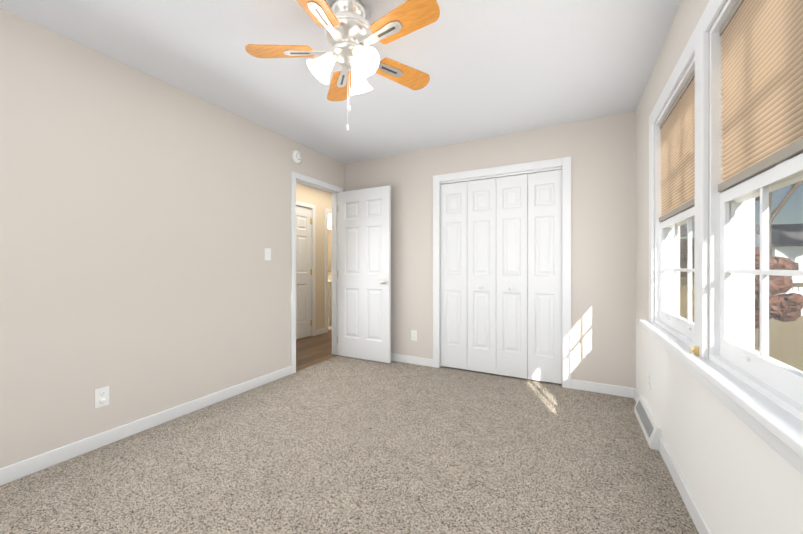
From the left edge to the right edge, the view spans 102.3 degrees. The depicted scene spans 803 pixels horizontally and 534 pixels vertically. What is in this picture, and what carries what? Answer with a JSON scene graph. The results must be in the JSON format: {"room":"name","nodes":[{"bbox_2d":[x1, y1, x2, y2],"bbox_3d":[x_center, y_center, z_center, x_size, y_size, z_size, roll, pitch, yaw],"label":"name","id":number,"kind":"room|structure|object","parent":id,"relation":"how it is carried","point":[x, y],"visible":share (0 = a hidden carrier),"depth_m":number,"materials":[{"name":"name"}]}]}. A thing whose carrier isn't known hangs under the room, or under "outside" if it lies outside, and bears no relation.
{"room":"empty bedroom","nodes":[
{"label":"empty bedroom","id":0,"kind":"room"},
{"bbox_2d":[0,8,344,467],"bbox_3d":[-1.769,-0.106,2.311,0.110,2.440,4.260,0,0,28],"label":"wall","id":1,"kind":"structure","parent":0,"point":[145,220],"depth_m":2.11,"materials":[{"name":"beige paint"}]},
{"bbox_2d":[94,386,108,408],"bbox_3d":[-1.855,0.809,2.006,0.022,0.115,0.070,0,0,28],"label":"outlet","id":2,"kind":"object","parent":1,"relation":"attached to","point":[101,397],"visible":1,"depth_m":2.00,"materials":[{"name":"white plastic"}]},
{"bbox_2d":[0,366,290,485],"bbox_3d":[-1.900,1.072,1.929,0.013,0.085,3.240,0,0,28],"label":"baseboard","id":3,"kind":"structure","parent":1,"relation":"attached to","point":[18,470],"depth_m":2.09,"materials":[{"name":"white paint"}]},
{"bbox_2d":[264,248,270,259],"bbox_3d":[-1.281,-0.122,3.105,0.017,0.115,0.070,0,0,28],"label":"light switch","id":4,"kind":"object","parent":1,"relation":"attached to","point":[267,253],"visible":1,"depth_m":3.10,"materials":[{"name":"white plastic"}]},
{"bbox_2d":[291,150,301,162],"bbox_3d":[-1.102,-1.167,3.422,0.038,0.136,0.136,0,0,28],"label":"smoke detector","id":5,"kind":"object","parent":1,"relation":"attached to","point":[296,155],"visible":0.98,"depth_m":3.40,"materials":[{"name":"white plastic"}]},
{"bbox_2d":[291,171,342,373],"bbox_3d":[-1.002,0.057,3.772,0.142,2.110,0.860,0,0,28],"label":"door frame","id":6,"kind":"structure","parent":1,"relation":"attached to","point":[312,182],"depth_m":3.68,"materials":[{"name":"white paint"}]},
{"bbox_2d":[337,186,390,362],"bbox_3d":[-0.460,0.085,3.881,0.748,2.030,0.175,0,0,28],"label":"bedroom door","id":7,"kind":"structure","parent":1,"relation":"in","point":[364,273],"depth_m":3.85,"materials":[{"name":"white paint"}]},
{"bbox_2d":[296,183,331,329],"bbox_3d":[-2.008,-0.109,5.180,3.200,2.440,5.400,0,0,28],"label":"wall","id":8,"kind":"structure","parent":0,"point":[321,200],"depth_m":5.35,"materials":[{"name":"beige paint"}]},
{"bbox_2d":[296,201,331,335],"bbox_3d":[-1.175,0.056,4.744,1.100,2.110,5.200,0,0,28],"label":"trim","id":9,"kind":"structure","parent":8,"relation":"attached to","point":[315,332],"depth_m":5.24,"materials":[{"name":"white paint"}]},
{"bbox_2d":[296,206,311,338],"bbox_3d":[-1.599,0.084,4.868,0.105,2.030,0.744,0,0,28],"label":"hall door","id":10,"kind":"structure","parent":9,"relation":"attached to","point":[303,271],"depth_m":5.05,"materials":[{"name":"white paint"}]},
{"bbox_2d":[328,230,331,270],"bbox_3d":[-1.490,-0.341,6.703,0.800,0.860,0.012,0,0,28],"label":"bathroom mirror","id":11,"kind":"object","parent":8,"relation":"attached to","point":[329,250],"visible":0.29,"depth_m":6.69,"materials":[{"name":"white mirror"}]},
{"bbox_2d":[296,329,338,371],"bbox_3d":[-2.008,1.143,5.182,3.200,0.056,5.400,0,0,28],"label":"floor","id":12,"kind":"structure","parent":0,"point":[313,350],"depth_m":4.32,"materials":[{"name":"brown wood"}]},
{"bbox_2d":[0,0,680,163],"bbox_3d":[-1.023,-1.388,3.612,6.400,0.120,7.260,0,0,28],"label":"ceiling","id":13,"kind":"structure","parent":0,"point":[492,68],"depth_m":2.08,"materials":[{"name":"white paint"}]},
{"bbox_2d":[245,0,439,130],"bbox_3d":[-0.262,-1.016,1.634,0.991,0.619,0.993,0,0,28],"label":"fan","id":14,"kind":"object","parent":13,"relation":"hanging from","point":[351,34],"visible":1,"depth_m":1.60,"materials":[{"name":"brown wood"}]},
{"bbox_2d":[0,355,698,533],"bbox_3d":[-0.150,1.144,1.976,3.070,0.060,4.950,0,0,28],"label":"floor carpet","id":15,"kind":"object","parent":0,"point":[339,444],"visible":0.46,"depth_m":1.80,"materials":[{"name":"beige carpet"}]},
{"bbox_2d":[634,395,661,449],"bbox_3d":[1.681,1.046,2.224,0.059,0.135,0.570,0,0,28],"label":"air vent register","id":16,"kind":"object","parent":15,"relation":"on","point":[649,425],"visible":1,"depth_m":2.12,"materials":[{"name":"silver metal"}]},
{"bbox_2d":[345,111,635,387],"bbox_3d":[0.663,-0.107,3.502,3.310,2.440,0.110,0,0,28],"label":"wall","id":17,"kind":"structure","parent":0,"point":[601,151],"depth_m":2.95,"materials":[{"name":"beige paint"}]},
{"bbox_2d":[391,353,432,366],"bbox_3d":[-0.195,1.070,3.869,1.230,0.085,0.040,0,0,28],"label":"baseboard","id":18,"kind":"structure","parent":17,"relation":"attached to","point":[394,357],"depth_m":3.71,"materials":[{"name":"white paint"}]},
{"bbox_2d":[411,330,416,340],"bbox_3d":[0.144,0.784,3.708,0.070,0.115,0.008,0,0,28],"label":"outlet","id":19,"kind":"object","parent":17,"relation":"attached to","point":[414,335],"visible":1,"depth_m":3.70,"materials":[{"name":"white plastic"}]},
{"bbox_2d":[441,170,561,383],"bbox_3d":[0.964,0.092,3.301,1.204,2.005,0.066,0,0,28],"label":"bifold closet door","id":20,"kind":"structure","parent":17,"relation":"in","point":[501,275],"depth_m":3.27,"materials":[{"name":"white paint"}]},
{"bbox_2d":[433,156,570,388],"bbox_3d":[0.978,0.050,3.328,1.360,2.125,0.126,0,0,28],"label":"trim","id":21,"kind":"structure","parent":17,"relation":"attached to","point":[563,164],"depth_m":3.14,"materials":[{"name":"white paint"}]},
{"bbox_2d":[571,379,638,400],"bbox_3d":[1.768,1.071,2.854,0.490,0.085,0.013,0,0,28],"label":"baseboard","id":22,"kind":"structure","parent":17,"relation":"attached to","point":[622,391],"depth_m":2.84,"materials":[{"name":"white paint"}]},
{"bbox_2d":[636,0,802,533],"bbox_3d":[1.055,-0.105,0.828,0.130,2.440,4.260,0,0,28],"label":"wall","id":23,"kind":"structure","parent":0,"point":[739,475],"depth_m":1.37,"materials":[{"name":"paint"}]},
{"bbox_2d":[648,371,651,390],"bbox_3d":[1.714,0.784,2.234,0.008,0.115,0.070,0,0,28],"label":"outlet","id":24,"kind":"object","parent":23,"relation":"attached to","point":[649,380],"visible":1,"depth_m":2.22,"materials":[{"name":"white plastic"}]},
{"bbox_2d":[655,57,694,347],"bbox_3d":[1.512,-0.285,1.724,0.105,1.300,0.850,0,0,28],"label":"window","id":25,"kind":"structure","parent":23,"relation":"in","point":[668,318],"depth_m":1.93,"materials":[{"name":"white plastic"}]},
{"bbox_2d":[659,70,694,221],"bbox_3d":[1.497,-0.602,1.731,0.040,0.624,0.786,0,0,28],"label":"window blind","id":26,"kind":"object","parent":25,"relation":"attached to","point":[677,140],"visible":0.67,"depth_m":1.73,"materials":[{"name":"fabric"}]},
{"bbox_2d":[659,438,711,533],"bbox_3d":[0.808,1.073,0.513,0.013,0.085,3.250,0,0,28],"label":"baseboard","id":27,"kind":"structure","parent":23,"relation":"attached to","point":[701,525],"depth_m":1.52,"materials":[{"name":"white paint"}]},
{"bbox_2d":[690,346,698,355],"bbox_3d":[1.215,0.347,1.343,0.023,0.033,0.024,0,0,28],"label":"window latch","id":28,"kind":"object","parent":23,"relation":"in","point":[695,349],"depth_m":1.34,"materials":[{"name":"gold metal"}]},
{"bbox_2d":[639,319,802,458],"bbox_3d":[1.229,0.381,1.336,0.095,0.032,2.040,0,0,28],"label":"window sill","id":29,"kind":"structure","parent":23,"relation":"attached to","point":[783,426],"depth_m":0.93,"materials":[{"name":"white paint"}]},
{"bbox_2d":[649,0,802,474],"bbox_3d":[1.280,-0.275,1.308,0.129,1.500,1.980,0,0,28],"label":"window","id":30,"kind":"structure","parent":23,"relation":"in","point":[765,374],"depth_m":1.23,"materials":[{"name":"white plastic"}]},
{"bbox_2d":[718,0,802,191],"bbox_3d":[1.055,-0.601,0.890,0.040,0.624,0.786,0,0,28],"label":"window blind","id":31,"kind":"object","parent":30,"relation":"attached to","point":[762,82],"visible":1,"depth_m":0.99,"materials":[{"name":"fabric"}]},
{"label":"outside","id":32,"kind":"structure","parent":0,"visible":0},
{"bbox_2d":[680,238,694,276],"bbox_3d":[79.712,7.727,82.122,180.000,30.000,80.000,0,0,28],"label":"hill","id":33,"kind":"structure","parent":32,"point":[683,246],"depth_m":62.56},
{"bbox_3d":[-2.011,1.111,6.369,1.890,0.004,1.100,0,0,28],"label":"tile","id":34,"kind":"structure","parent":0,"visible":0},
{"bbox_2d":[328,275,331,325],"bbox_3d":[-1.617,0.627,6.464,0.920,0.964,0.555,0,0,28],"label":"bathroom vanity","id":35,"kind":"object","parent":34,"relation":"on","point":[329,300],"visible":0.17,"depth_m":6.06,"materials":[{"name":"white wood"}]},
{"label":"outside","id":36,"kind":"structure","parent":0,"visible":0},
{"bbox_2d":[680,277,802,370],"bbox_3d":[56.252,1.887,26.666,200.000,0.200,220.000,0,0,28],"label":"lawn","id":37,"kind":"structure","parent":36,"point":[789,349],"depth_m":8.41,"materials":[{"name":"beige plant"}]},
{"bbox_2d":[680,225,686,236],"bbox_3d":[13.333,-1.249,23.216,9.300,6.080,7.800,0,0,28],"label":"house","id":38,"kind":"structure","parent":37,"relation":"on","point":[682,231],"depth_m":17.91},
{"bbox_2d":[755,224,802,282],"bbox_3d":[48.903,-1.767,39.555,10.800,7.080,8.300,0,0,16],"label":"house","id":39,"kind":"structure","parent":37,"relation":"on","point":[784,233],"depth_m":37.29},
{"bbox_2d":[755,247,802,346],"bbox_3d":[8.151,0.665,7.311,1.166,2.287,1.237,0,0,28],"label":"tree","id":40,"kind":"object","parent":37,"relation":"on","point":[772,298],"depth_m":6.93,"materials":[{"name":"brown plant"}]},
{"bbox_2d":[758,180,802,254],"bbox_3d":[23.855,-4.562,20.111,7.952,12.715,5.679,0,0,28],"label":"tree","id":41,"kind":"object","parent":37,"relation":"on","point":[795,186],"depth_m":18.50,"materials":[{"name":"brown plant"}]},
{"bbox_2d":[782,287,802,314],"bbox_3d":[19.764,1.279,11.372,15.348,1.050,0.061,0,0,9],"label":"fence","id":42,"kind":"object","parent":37,"relation":"on","point":[796,288],"depth_m":12.09,"materials":[{"name":"white"}]}
]}

